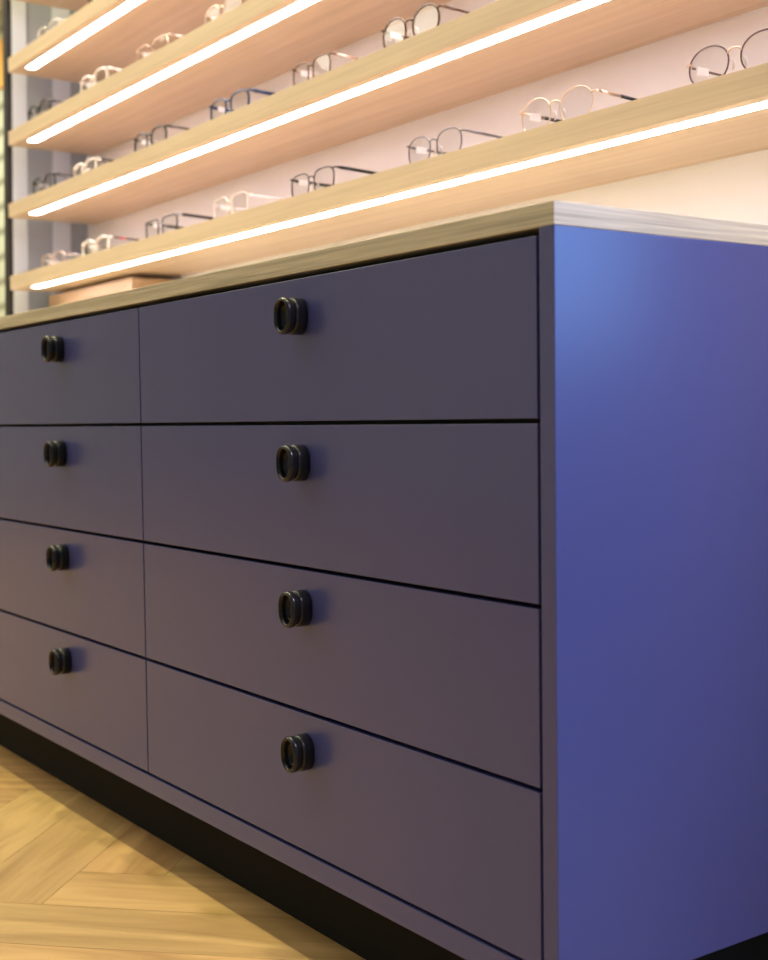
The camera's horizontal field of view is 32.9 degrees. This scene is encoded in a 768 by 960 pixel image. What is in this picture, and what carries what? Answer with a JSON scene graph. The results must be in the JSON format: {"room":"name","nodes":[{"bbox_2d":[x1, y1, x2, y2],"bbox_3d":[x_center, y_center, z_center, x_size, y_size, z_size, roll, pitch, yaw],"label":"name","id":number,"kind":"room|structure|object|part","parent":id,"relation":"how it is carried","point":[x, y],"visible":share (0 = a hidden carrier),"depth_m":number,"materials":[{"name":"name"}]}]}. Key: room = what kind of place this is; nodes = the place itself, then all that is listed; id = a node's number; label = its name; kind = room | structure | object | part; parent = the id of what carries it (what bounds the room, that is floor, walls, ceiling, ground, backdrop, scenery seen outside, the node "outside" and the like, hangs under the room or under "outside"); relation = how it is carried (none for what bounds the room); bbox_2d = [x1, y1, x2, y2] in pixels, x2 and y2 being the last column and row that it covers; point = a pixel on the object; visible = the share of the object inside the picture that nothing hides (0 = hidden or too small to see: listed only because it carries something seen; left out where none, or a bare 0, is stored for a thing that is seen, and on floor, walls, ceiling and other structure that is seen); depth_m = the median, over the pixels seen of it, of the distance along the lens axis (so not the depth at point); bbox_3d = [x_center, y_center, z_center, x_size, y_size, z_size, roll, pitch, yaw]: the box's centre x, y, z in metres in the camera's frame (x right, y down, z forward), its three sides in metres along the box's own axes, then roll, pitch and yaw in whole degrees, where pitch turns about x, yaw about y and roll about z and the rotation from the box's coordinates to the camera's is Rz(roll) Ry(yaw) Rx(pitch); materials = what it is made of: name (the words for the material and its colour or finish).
{"room":"shop","nodes":[
{"label":"shop","id":0,"kind":"room"},
{"bbox_2d":[0,10,4,316],"bbox_3d":[-1.517,-1.170,6.643,0.080,2.960,4.960,-3,3,-35],"label":"wall","id":1,"kind":"structure","parent":0,"point":[2,239],"depth_m":7.53,"materials":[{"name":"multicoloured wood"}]},
{"bbox_2d":[0,38,2,89],"bbox_3d":[-2.267,-2.376,7.537,0.023,0.264,0.960,-3,3,-35],"label":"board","id":2,"kind":"object","parent":1,"relation":"attached to","point":[1,39],"visible":0.02,"depth_m":7.38,"materials":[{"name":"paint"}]},
{"bbox_2d":[0,745,364,959],"bbox_3d":[-1.884,0.499,2.735,7.720,0.001,11.114,-3,3,-35],"label":"floor","id":3,"kind":"structure","parent":0,"point":[34,873],"depth_m":1.66,"materials":[{"name":"brown wood"}]},
{"bbox_2d":[0,224,767,959],"bbox_3d":[-0.331,0.117,2.313,0.664,0.764,2.524,-3,3,-35],"label":"base cabinet","id":4,"kind":"object","parent":3,"relation":"on","point":[419,605],"visible":1,"depth_m":1.26,"materials":[{"name":"wood"}]},
{"bbox_3d":[-0.506,-0.200,1.987,0.026,0.040,0.032,-3,3,-35],"label":"knob","id":5,"kind":"part","parent":4,"relation":"part of","materials":[{"name":"black metal"}]},
{"bbox_3d":[-0.504,-0.040,1.995,0.026,0.040,0.032,-3,3,-35],"label":"knob","id":6,"kind":"part","parent":4,"relation":"part of","materials":[{"name":"black metal"}]},
{"bbox_3d":[-0.502,0.120,2.002,0.026,0.040,0.032,-3,3,-35],"label":"knob","id":7,"kind":"part","parent":4,"relation":"part of","materials":[{"name":"black metal"}]},
{"bbox_3d":[-0.500,0.280,2.010,0.026,0.040,0.032,-3,3,-35],"label":"knob","id":8,"kind":"part","parent":4,"relation":"part of","materials":[{"name":"black metal"}]},
{"bbox_3d":[-0.508,-0.166,2.031,0.019,0.156,0.637,-3,3,-35],"label":"drawer","id":9,"kind":"part","parent":4,"relation":"part of","materials":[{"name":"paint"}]},
{"bbox_3d":[-0.506,-0.006,2.038,0.019,0.156,0.637,-3,3,-35],"label":"drawer","id":10,"kind":"part","parent":4,"relation":"part of","materials":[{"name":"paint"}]},
{"bbox_3d":[-0.502,0.314,2.053,0.019,0.155,0.637,-3,3,-35],"label":"drawer","id":11,"kind":"part","parent":4,"relation":"part of","materials":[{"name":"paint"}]},
{"bbox_3d":[-0.504,0.154,2.046,0.019,0.156,0.637,-3,3,-35],"label":"drawer","id":12,"kind":"part","parent":4,"relation":"part of","materials":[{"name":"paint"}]},
{"bbox_3d":[-0.568,0.404,2.156,0.024,0.024,2.486,-3,3,-35],"label":"rail","id":13,"kind":"part","parent":4,"relation":"part of","materials":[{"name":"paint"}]},
{"bbox_3d":[-0.102,-0.178,1.415,0.026,0.040,0.032,-3,3,-35],"label":"knob","id":14,"kind":"part","parent":4,"relation":"part of","materials":[{"name":"black metal"}]},
{"bbox_3d":[-0.100,-0.018,1.423,0.026,0.040,0.032,-3,3,-35],"label":"knob","id":15,"kind":"part","parent":4,"relation":"part of","materials":[{"name":"black metal"}]},
{"bbox_3d":[-0.098,0.142,1.430,0.026,0.040,0.032,-3,3,-35],"label":"knob","id":16,"kind":"part","parent":4,"relation":"part of","materials":[{"name":"black metal"}]},
{"bbox_3d":[-0.096,0.302,1.438,0.026,0.040,0.032,-3,3,-35],"label":"knob","id":17,"kind":"part","parent":4,"relation":"part of","materials":[{"name":"black metal"}]},
{"bbox_3d":[-0.092,-0.143,1.442,0.019,0.156,0.799,-3,3,-35],"label":"drawer","id":18,"kind":"part","parent":4,"relation":"part of","materials":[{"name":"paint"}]},
{"bbox_3d":[-0.090,0.017,1.450,0.019,0.156,0.799,-3,3,-35],"label":"drawer","id":19,"kind":"part","parent":4,"relation":"part of","materials":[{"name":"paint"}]},
{"bbox_3d":[-0.088,0.177,1.457,0.019,0.156,0.799,-3,3,-35],"label":"drawer","id":20,"kind":"part","parent":4,"relation":"part of","materials":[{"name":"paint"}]},
{"bbox_3d":[-0.086,0.337,1.465,0.019,0.155,0.799,-3,3,-35],"label":"drawer","id":21,"kind":"part","parent":4,"relation":"part of","materials":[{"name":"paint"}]},
{"bbox_2d":[0,200,767,332],"bbox_3d":[-0.325,-0.275,2.300,0.638,0.020,2.520,-3,3,-35],"label":"countertop","id":22,"kind":"structure","parent":4,"relation":"on","point":[521,222],"depth_m":1.26,"materials":[{"name":"brown wood"}]},
{"bbox_2d":[49,277,173,306],"bbox_3d":[-0.673,-0.399,3.225,0.128,0.150,0.520,-3,3,-35],"label":"storage box","id":23,"kind":"object","parent":22,"relation":"on","point":[126,284],"visible":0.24,"depth_m":3.10,"materials":[{"name":"brown wood"}]},
{"bbox_3d":[0.402,0.109,1.296,0.638,0.670,0.019,-3,3,-35],"label":"panel","id":24,"kind":"part","parent":4,"relation":"part of","materials":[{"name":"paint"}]},
{"bbox_2d":[87,0,767,279],"bbox_3d":[0.027,-0.990,2.394,0.096,2.960,3.368,-3,3,-35],"label":"wall","id":25,"kind":"structure","parent":0,"point":[735,188],"depth_m":2.07,"materials":[{"name":"white paint"}]},
{"bbox_2d":[17,0,91,10],"bbox_3d":[-0.009,-1.185,2.146,0.233,0.036,2.920,-3,3,-35],"label":"display shelf","id":26,"kind":"object","parent":25,"relation":"attached to","point":[75,5],"visible":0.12,"depth_m":3.31,"materials":[{"name":"brown wood"}]},
{"bbox_2d":[8,0,247,83],"bbox_3d":[-0.009,-1.005,2.158,0.233,0.036,2.929,-3,3,-35],"label":"display shelf","id":27,"kind":"object","parent":25,"relation":"attached to","point":[103,33],"visible":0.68,"depth_m":2.99,"materials":[{"name":"brown wood"}]},
{"bbox_2d":[37,18,63,37],"bbox_3d":[-0.758,-1.083,3.181,0.139,0.043,0.150,-3,3,-35],"label":"eyeglasses","id":28,"kind":"object","parent":27,"relation":"on","point":[56,18],"visible":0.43,"depth_m":3.13,"materials":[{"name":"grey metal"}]},
{"bbox_2d":[8,0,450,154],"bbox_3d":[-0.010,-0.825,2.171,0.233,0.036,2.941,-3,3,-35],"label":"display shelf","id":29,"kind":"object","parent":25,"relation":"attached to","point":[253,43],"visible":1,"depth_m":2.60,"materials":[{"name":"brown wood"}]},
{"bbox_2d":[27,98,62,120],"bbox_3d":[-0.799,-0.909,3.249,0.141,0.051,0.162,-3,3,-35],"label":"eyeglasses","id":30,"kind":"object","parent":29,"relation":"on","point":[29,113],"visible":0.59,"depth_m":3.20,"materials":[{"name":"plastic"}]},
{"bbox_2d":[80,66,121,91],"bbox_3d":[-0.602,-0.898,2.971,0.142,0.049,0.162,-3,3,-35],"label":"eyeglasses","id":31,"kind":"object","parent":29,"relation":"on","point":[82,83],"visible":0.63,"depth_m":2.92,"materials":[{"name":"plastic"}]},
{"bbox_2d":[136,33,181,60],"bbox_3d":[-0.426,-0.886,2.724,0.140,0.045,0.160,-3,3,-35],"label":"eyeglasses","id":32,"kind":"object","parent":29,"relation":"on","point":[145,54],"visible":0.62,"depth_m":2.68,"materials":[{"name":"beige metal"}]},
{"bbox_2d":[204,0,240,23],"bbox_3d":[-0.250,-0.876,2.473,0.139,0.045,0.150,-3,3,-35],"label":"eyeglasses","id":33,"kind":"object","parent":29,"relation":"on","point":[209,9],"visible":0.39,"depth_m":2.46,"materials":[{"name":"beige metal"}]},
{"bbox_2d":[9,0,767,224],"bbox_3d":[-0.011,-0.645,2.184,0.233,0.036,2.952,-3,3,-35],"label":"display shelf","id":34,"kind":"object","parent":25,"relation":"attached to","point":[499,46],"visible":1,"depth_m":2.10,"materials":[{"name":"brown wood"}]},
{"bbox_2d":[32,172,73,193],"bbox_3d":[-0.785,-0.728,3.242,0.141,0.049,0.162,-3,3,-35],"label":"eyeglasses","id":35,"kind":"object","parent":34,"relation":"on","point":[34,183],"visible":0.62,"depth_m":3.20,"materials":[{"name":"plastic"}]},
{"bbox_2d":[73,158,113,176],"bbox_3d":[-0.635,-0.715,3.030,0.141,0.040,0.139,-3,3,-35],"label":"eyeglasses","id":36,"kind":"object","parent":34,"relation":"on","point":[75,168],"visible":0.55,"depth_m":2.98,"materials":[{"name":"plastic"}]},
{"bbox_2d":[133,124,189,150],"bbox_3d":[-0.435,-0.708,2.747,0.141,0.049,0.166,-3,3,-35],"label":"eyeglasses","id":37,"kind":"object","parent":34,"relation":"on","point":[146,142],"visible":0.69,"depth_m":2.70,"materials":[{"name":"plastic"}]},
{"bbox_2d":[209,88,274,119],"bbox_3d":[-0.236,-0.698,2.466,0.142,0.048,0.161,-3,3,-35],"label":"eyeglasses","id":38,"kind":"object","parent":34,"relation":"on","point":[225,110],"visible":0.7,"depth_m":2.42,"materials":[{"name":"plastic"}]},
{"bbox_2d":[292,52,358,85],"bbox_3d":[-0.069,-0.688,2.230,0.139,0.047,0.128,-3,3,-35],"label":"eyeglasses","id":39,"kind":"object","parent":34,"relation":"on","point":[308,74],"visible":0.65,"depth_m":2.19,"materials":[{"name":"plastic"}]},
{"bbox_2d":[381,3,469,47],"bbox_3d":[0.092,-0.682,2.001,0.140,0.054,0.155,-3,3,-35],"label":"eyeglasses","id":40,"kind":"object","parent":34,"relation":"on","point":[394,35],"visible":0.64,"depth_m":1.96,"materials":[{"name":"plastic"}]},
{"bbox_2d":[10,62,767,292],"bbox_3d":[-0.010,-0.463,2.194,0.233,0.036,2.955,-3,3,-35],"label":"display shelf","id":41,"kind":"object","parent":25,"relation":"attached to","point":[723,116],"visible":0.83,"depth_m":1.91,"materials":[{"name":"brown wood"}]},
{"bbox_2d":[41,251,82,266],"bbox_3d":[-0.755,-0.538,3.212,0.139,0.037,0.155,-3,3,-35],"label":"eyeglasses","id":42,"kind":"object","parent":41,"relation":"on","point":[50,261],"visible":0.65,"depth_m":3.17,"materials":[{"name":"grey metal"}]},
{"bbox_2d":[81,235,139,255],"bbox_3d":[-0.605,-0.532,2.999,0.141,0.042,0.160,-3,3,-35],"label":"eyeglasses","id":43,"kind":"object","parent":41,"relation":"on","point":[92,246],"visible":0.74,"depth_m":2.95,"materials":[{"name":"plastic"}]},
{"bbox_2d":[144,213,215,237],"bbox_3d":[-0.406,-0.522,2.719,0.141,0.044,0.158,-3,3,-35],"label":"eyeglasses","id":44,"kind":"object","parent":41,"relation":"on","point":[153,225],"visible":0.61,"depth_m":2.67,"materials":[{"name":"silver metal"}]},
{"bbox_2d":[212,191,281,218],"bbox_3d":[-0.236,-0.514,2.478,0.139,0.046,0.143,-3,3,-35],"label":"eyeglasses","id":45,"kind":"object","parent":41,"relation":"on","point":[226,207],"visible":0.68,"depth_m":2.44,"materials":[{"name":"plastic"}]},
{"bbox_2d":[290,166,377,196],"bbox_3d":[-0.068,-0.504,2.241,0.140,0.044,0.147,-3,3,-35],"label":"eyeglasses","id":46,"kind":"object","parent":41,"relation":"on","point":[300,182],"visible":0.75,"depth_m":2.20,"materials":[{"name":"plastic"}]},
{"bbox_2d":[407,127,502,162],"bbox_3d":[0.128,-0.494,1.964,0.139,0.045,0.141,-3,3,-35],"label":"eyeglasses","id":47,"kind":"object","parent":41,"relation":"on","point":[421,150],"visible":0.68,"depth_m":1.93,"materials":[{"name":"grey metal"}]},
{"bbox_2d":[519,85,636,130],"bbox_3d":[0.279,-0.488,1.749,0.139,0.049,0.150,-3,3,-35],"label":"eyeglasses","id":48,"kind":"object","parent":41,"relation":"on","point":[531,116],"visible":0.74,"depth_m":1.71,"materials":[{"name":"gold metal"}]},
{"bbox_2d":[686,28,767,83],"bbox_3d":[0.450,-0.478,1.507,0.139,0.048,0.150,-3,3,-35],"label":"eyeglasses","id":49,"kind":"object","parent":41,"relation":"on","point":[699,71],"visible":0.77,"depth_m":1.49,"materials":[{"name":"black metal"}]},
{"bbox_3d":[-0.882,-1.027,3.418,0.206,2.960,0.167,-3,3,-35],"label":"wall","id":50,"kind":"structure","parent":0,"visible":0},
{"bbox_2d":[2,0,13,315],"bbox_3d":[-0.970,-1.023,3.351,0.013,2.960,0.175,-3,3,-35],"label":"trim","id":51,"kind":"structure","parent":50,"relation":"attached to","point":[6,4],"depth_m":3.36,"materials":[{"name":"black metal"}]},
{"bbox_2d":[11,0,27,313],"bbox_3d":[-0.942,-1.023,3.357,0.039,2.960,0.159,-3,3,-35],"label":"trim","id":52,"kind":"structure","parent":50,"relation":"attached to","point":[18,8],"depth_m":3.37,"materials":[{"name":"white paint"}]},
{"bbox_2d":[26,2,87,310],"bbox_3d":[-0.860,-1.027,3.419,0.167,2.960,0.150,-3,3,-35],"label":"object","id":53,"kind":"structure","parent":50,"relation":"in","point":[39,161],"depth_m":3.41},
{"bbox_2d":[52,7,70,294],"bbox_3d":[-0.850,-1.028,3.423,0.048,2.960,0.157,-3,3,-35],"label":"trim","id":54,"kind":"structure","parent":50,"relation":"attached to","point":[61,161],"depth_m":3.44,"materials":[{"name":"white paint"}]}
]}

